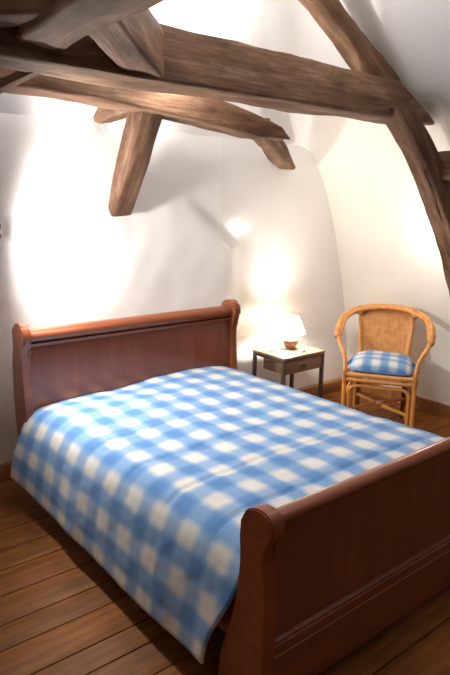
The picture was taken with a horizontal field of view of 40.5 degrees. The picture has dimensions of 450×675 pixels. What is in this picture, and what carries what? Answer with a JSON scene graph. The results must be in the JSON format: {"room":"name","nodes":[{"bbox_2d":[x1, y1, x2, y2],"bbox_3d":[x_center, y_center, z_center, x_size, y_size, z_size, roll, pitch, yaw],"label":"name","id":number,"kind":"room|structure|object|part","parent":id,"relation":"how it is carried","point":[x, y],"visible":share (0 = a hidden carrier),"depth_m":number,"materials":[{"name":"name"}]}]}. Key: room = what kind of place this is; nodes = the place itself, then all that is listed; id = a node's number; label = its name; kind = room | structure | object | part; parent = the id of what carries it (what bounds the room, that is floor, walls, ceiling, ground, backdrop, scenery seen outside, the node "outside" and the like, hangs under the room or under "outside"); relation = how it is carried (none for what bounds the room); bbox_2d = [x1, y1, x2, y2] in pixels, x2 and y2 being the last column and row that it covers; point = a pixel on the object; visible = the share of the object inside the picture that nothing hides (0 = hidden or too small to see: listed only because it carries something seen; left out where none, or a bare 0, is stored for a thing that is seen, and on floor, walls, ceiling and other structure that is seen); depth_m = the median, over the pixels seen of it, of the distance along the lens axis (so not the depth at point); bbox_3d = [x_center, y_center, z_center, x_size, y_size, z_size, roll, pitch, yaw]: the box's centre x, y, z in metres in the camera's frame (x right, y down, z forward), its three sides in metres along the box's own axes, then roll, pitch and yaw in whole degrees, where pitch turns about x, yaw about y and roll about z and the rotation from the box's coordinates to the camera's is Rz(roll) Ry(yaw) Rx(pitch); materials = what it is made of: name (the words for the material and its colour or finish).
{"room":"bedroom","nodes":[
{"label":"bedroom","id":0,"kind":"room"},
{"bbox_2d":[0,113,346,463],"bbox_3d":[-1.000,-0.228,3.723,5.800,2.125,0.056,-9,16,-38],"label":"wall","id":1,"kind":"structure","parent":0,"point":[212,221],"depth_m":4.10,"materials":[{"name":"white paint"}]},
{"bbox_2d":[108,111,162,216],"bbox_3d":[-0.532,-1.045,3.550,0.160,0.687,0.607,-6,14,-27],"label":"strut","id":2,"kind":"object","parent":1,"relation":"attached to","point":[141,128],"visible":0.95,"depth_m":3.49,"materials":[{"name":"brown wood"}]},
{"bbox_2d":[93,107,127,123],"bbox_3d":[-0.594,-1.319,3.463,0.131,0.161,0.466,-8,16,-36],"label":"beam","id":3,"kind":"structure","parent":2,"relation":"on","point":[101,116],"depth_m":3.52,"materials":[{"name":"brown wood"}]},
{"bbox_2d":[0,68,289,140],"bbox_3d":[-0.607,-1.225,3.102,2.493,0.248,0.216,-8,16,-38],"label":"beam","id":4,"kind":"structure","parent":2,"relation":"attached to","point":[216,115],"depth_m":3.23,"materials":[{"name":"brown wood"}]},
{"bbox_2d":[252,118,295,169],"bbox_3d":[0.352,-1.335,4.253,0.127,0.276,0.933,5,13,16],"label":"strut","id":5,"kind":"object","parent":4,"relation":"attached to","point":[277,153],"visible":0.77,"depth_m":4.21,"materials":[{"name":"brown wood"}]},
{"bbox_2d":[0,377,348,481],"bbox_3d":[-1.005,0.756,3.961,5.540,0.100,0.068,-9,16,-38],"label":"baseboard","id":6,"kind":"structure","parent":1,"relation":"attached to","point":[334,385],"depth_m":5.33,"materials":[{"name":"brown wood"}]},
{"bbox_2d":[0,389,449,674],"bbox_3d":[1.437,1.536,1.014,5.898,0.030,8.246,-9,16,-38],"label":"floor","id":7,"kind":"structure","parent":0,"point":[62,613],"depth_m":2.47,"materials":[{"name":"brown wood"}]},
{"bbox_2d":[12,299,449,674],"bbox_3d":[0.068,0.504,3.159,1.590,1.021,2.175,-9,16,-38],"label":"sleigh bed","id":8,"kind":"object","parent":7,"relation":"on","point":[322,572],"visible":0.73,"depth_m":2.31,"materials":[{"name":"brown wood"}]},
{"bbox_3d":[-1.132,0.416,3.449,0.045,1.021,0.194,-9,16,-38],"label":"post","id":9,"kind":"part","parent":8,"relation":"part of","materials":[{"name":"brown wood"}]},
{"bbox_3d":[-0.542,0.216,3.869,1.450,0.674,0.079,-9,16,-38],"label":"headboard","id":10,"kind":"part","parent":8,"relation":"part of","materials":[{"name":"brown wood"}]},
{"bbox_3d":[-0.524,0.799,2.769,0.030,0.160,1.950,-9,16,-38],"label":"rail","id":11,"kind":"part","parent":8,"relation":"part of","materials":[{"name":"brown wood"}]},
{"bbox_2d":[11,366,444,663],"bbox_3d":[0.040,0.636,3.171,1.677,0.495,1.882,-9,16,-38],"label":"bedspread","id":12,"kind":"object","parent":8,"relation":"on","point":[155,479],"visible":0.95,"depth_m":2.71,"materials":[{"name":"blue fabric"}]},
{"bbox_3d":[0.021,0.230,4.366,0.045,1.021,0.194,-9,16,-38],"label":"post","id":13,"kind":"part","parent":8,"relation":"part of","materials":[{"name":"brown wood"}]},
{"bbox_3d":[0.077,0.888,1.983,0.055,0.786,0.248,-9,16,-38],"label":"post","id":14,"kind":"part","parent":8,"relation":"part of","materials":[{"name":"brown wood"}]},
{"bbox_3d":[0.716,1.009,2.446,1.450,0.238,0.026,-9,16,-38],"label":"rail","id":15,"kind":"part","parent":8,"relation":"part of","materials":[{"name":"brown wood"}]},
{"bbox_3d":[0.701,0.784,2.420,1.490,0.655,0.043,-9,16,-38],"label":"footboard","id":16,"kind":"part","parent":8,"relation":"part of","materials":[{"name":"brown wood"}]},
{"bbox_2d":[252,343,324,397],"bbox_3d":[0.494,0.365,4.794,0.453,0.550,0.363,-9,16,-38],"label":"bedside table","id":17,"kind":"object","parent":7,"relation":"on","point":[293,361],"visible":0.66,"depth_m":4.66,"materials":[{"name":"brown wood"}]},
{"bbox_3d":[0.228,0.370,4.791,0.026,0.532,0.026,-9,16,-38],"label":"leg","id":18,"kind":"part","parent":17,"relation":"part of","materials":[{"name":"metal"}]},
{"bbox_3d":[0.429,0.428,4.550,0.026,0.532,0.026,-9,16,-38],"label":"leg","id":19,"kind":"part","parent":17,"relation":"part of","materials":[{"name":"metal"}]},
{"bbox_2d":[268,315,308,351],"bbox_3d":[0.490,-0.030,4.707,0.308,0.258,0.253,-9,16,-38],"label":"table lamp","id":20,"kind":"object","parent":17,"relation":"on","point":[291,325],"visible":1,"depth_m":4.67,"materials":[{"name":"white fabric"}]},
{"bbox_3d":[0.484,0.088,4.748,0.327,0.009,0.170,-1,13,-10],"label":"cord","id":21,"kind":"part","parent":20,"relation":"part of","materials":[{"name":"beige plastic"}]},
{"bbox_3d":[0.514,-0.102,4.727,0.226,0.126,0.226,-9,16,-38],"label":"lamp shade","id":22,"kind":"part","parent":20,"relation":"part of","materials":[{"name":"white fabric"}]},
{"bbox_3d":[0.496,0.124,4.744,0.441,0.022,0.341,-9,16,-38],"label":"frame","id":23,"kind":"part","parent":17,"relation":"part of","materials":[{"name":"wood"}]},
{"bbox_3d":[0.553,0.318,5.050,0.026,0.532,0.026,-9,16,-38],"label":"leg","id":24,"kind":"part","parent":17,"relation":"part of","materials":[{"name":"metal"}]},
{"bbox_3d":[0.523,0.190,4.723,0.385,0.094,0.244,-9,16,-38],"label":"drawer","id":25,"kind":"part","parent":17,"relation":"part of","materials":[{"name":"brown wood"}]},
{"bbox_3d":[0.754,0.376,4.809,0.026,0.532,0.026,-9,16,-38],"label":"leg","id":26,"kind":"part","parent":17,"relation":"part of","materials":[{"name":"metal"}]},
{"bbox_2d":[335,304,435,427],"bbox_3d":[1.208,0.224,4.694,0.743,0.897,0.581,5,13,17],"label":"rattan armchair","id":27,"kind":"object","parent":7,"relation":"on","point":[382,327],"visible":0.84,"depth_m":4.77,"materials":[{"name":"wicker"}]},
{"bbox_3d":[0.872,0.332,4.634,0.041,0.699,0.230,-1,13,-9],"label":"leg","id":28,"kind":"part","parent":27,"relation":"part of","materials":[{"name":"wicker"}]},
{"bbox_3d":[1.083,0.204,4.946,0.053,0.820,0.105,5,13,17],"label":"leg","id":29,"kind":"part","parent":27,"relation":"part of","materials":[{"name":"wicker"}]},
{"bbox_3d":[1.193,0.262,4.653,0.537,0.073,0.479,5,13,17],"label":"seat frame","id":30,"kind":"part","parent":27,"relation":"part of","materials":[{"name":"wicker"}]},
{"bbox_3d":[1.193,0.247,4.650,0.502,0.016,0.444,5,13,17],"label":"seat","id":31,"kind":"part","parent":27,"relation":"part of","materials":[{"name":"wicker"}]},
{"bbox_2d":[348,350,419,375],"bbox_3d":[1.193,0.209,4.640,0.565,0.159,0.430,5,13,17],"label":"seat cushion","id":32,"kind":"object","parent":27,"relation":"on","point":[369,361],"visible":0.98,"depth_m":4.50,"materials":[{"name":"blue fabric"}]},
{"bbox_3d":[1.276,0.000,4.854,0.386,0.465,0.096,5,13,17],"label":"panel","id":33,"kind":"part","parent":27,"relation":"part of","materials":[{"name":"wicker"}]},
{"bbox_3d":[1.453,0.236,4.834,0.053,0.820,0.105,5,13,17],"label":"leg","id":34,"kind":"part","parent":27,"relation":"part of","materials":[{"name":"wicker"}]},
{"bbox_3d":[1.433,0.381,4.464,0.041,0.699,0.230,13,17,42],"label":"leg","id":35,"kind":"part","parent":27,"relation":"part of","materials":[{"name":"wicker"}]},
{"bbox_2d":[0,0,449,153],"bbox_3d":[1.497,-1.293,0.365,4.540,1.816,8.140,-9,16,-38],"label":"ceiling","id":36,"kind":"structure","parent":0,"point":[413,36],"depth_m":3.48,"materials":[{"name":"paint"}]},
{"bbox_2d":[311,99,449,404],"bbox_3d":[3.300,0.134,2.187,0.932,2.315,8.100,-9,16,-38],"label":"wall","id":37,"kind":"structure","parent":0,"point":[388,252],"depth_m":4.75,"materials":[{"name":"beige paint"}]},
{"bbox_2d":[350,382,449,418],"bbox_3d":[3.665,1.131,2.680,0.082,0.105,7.920,-9,16,-38],"label":"baseboard","id":38,"kind":"structure","parent":37,"relation":"attached to","point":[428,405],"depth_m":5.07,"materials":[{"name":"brown wood"}]},
{"bbox_2d":[383,107,449,294],"bbox_3d":[1.353,-0.803,3.977,1.120,1.198,0.164,-9,16,-39],"label":"wooden beam","id":39,"kind":"structure","parent":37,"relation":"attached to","point":[423,159],"depth_m":3.80,"materials":[{"name":"brown wood"}]},
{"bbox_2d":[438,151,449,180],"bbox_3d":[3.511,-0.496,1.416,0.190,0.210,6.700,-9,16,-38],"label":"purlin","id":40,"kind":"object","parent":37,"relation":"attached to","point":[445,155],"visible":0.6,"depth_m":3.82,"materials":[{"name":"brown wood"}]},
{"bbox_3d":[-0.345,0.721,-0.709,0.932,2.315,8.100,-9,16,-38],"label":"wall","id":41,"kind":"structure","parent":0,"visible":0},
{"bbox_2d":[0,23,433,125],"bbox_3d":[-0.337,-1.202,2.612,4.102,0.246,0.268,-9,16,-38],"label":"tie beam","id":42,"kind":"structure","parent":41,"relation":"attached to","point":[195,64],"depth_m":2.78,"materials":[{"name":"brown wood"}]},
{"bbox_2d":[0,71,41,93],"bbox_3d":[-0.887,-1.052,2.504,0.428,0.117,0.044,9,15,32],"label":"spur","id":43,"kind":"object","parent":42,"relation":"attached to","point":[15,78],"visible":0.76,"depth_m":2.47,"materials":[{"name":"brown wood"}]},
{"bbox_2d":[0,0,41,27],"bbox_3d":[-0.706,-1.142,2.001,0.436,0.205,0.169,4,13,14],"label":"brace","id":44,"kind":"object","parent":42,"relation":"attached to","point":[13,13],"visible":0.43,"depth_m":1.94,"materials":[{"name":"brown wood"}]},
{"bbox_2d":[13,0,163,50],"bbox_3d":[1.234,-0.527,-0.449,0.209,0.223,6.775,-8,15,-34],"label":"cross beam","id":45,"kind":"structure","parent":42,"relation":"attached to","point":[59,24],"depth_m":1.87,"materials":[{"name":"brown wood"}]},
{"bbox_2d":[89,9,163,77],"bbox_3d":[-0.371,-1.129,2.193,0.157,0.245,0.719,3,13,7],"label":"brace","id":46,"kind":"object","parent":42,"relation":"attached to","point":[134,43],"visible":0.7,"depth_m":2.24,"materials":[{"name":"brown wood"}]},
{"bbox_2d":[298,0,400,81],"bbox_3d":[0.445,-1.834,3.199,1.687,1.036,0.154,-9,16,-38],"label":"rafter","id":47,"kind":"object","parent":42,"relation":"on","point":[351,43],"visible":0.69,"depth_m":3.40,"materials":[{"name":"brown wood"}]}
]}

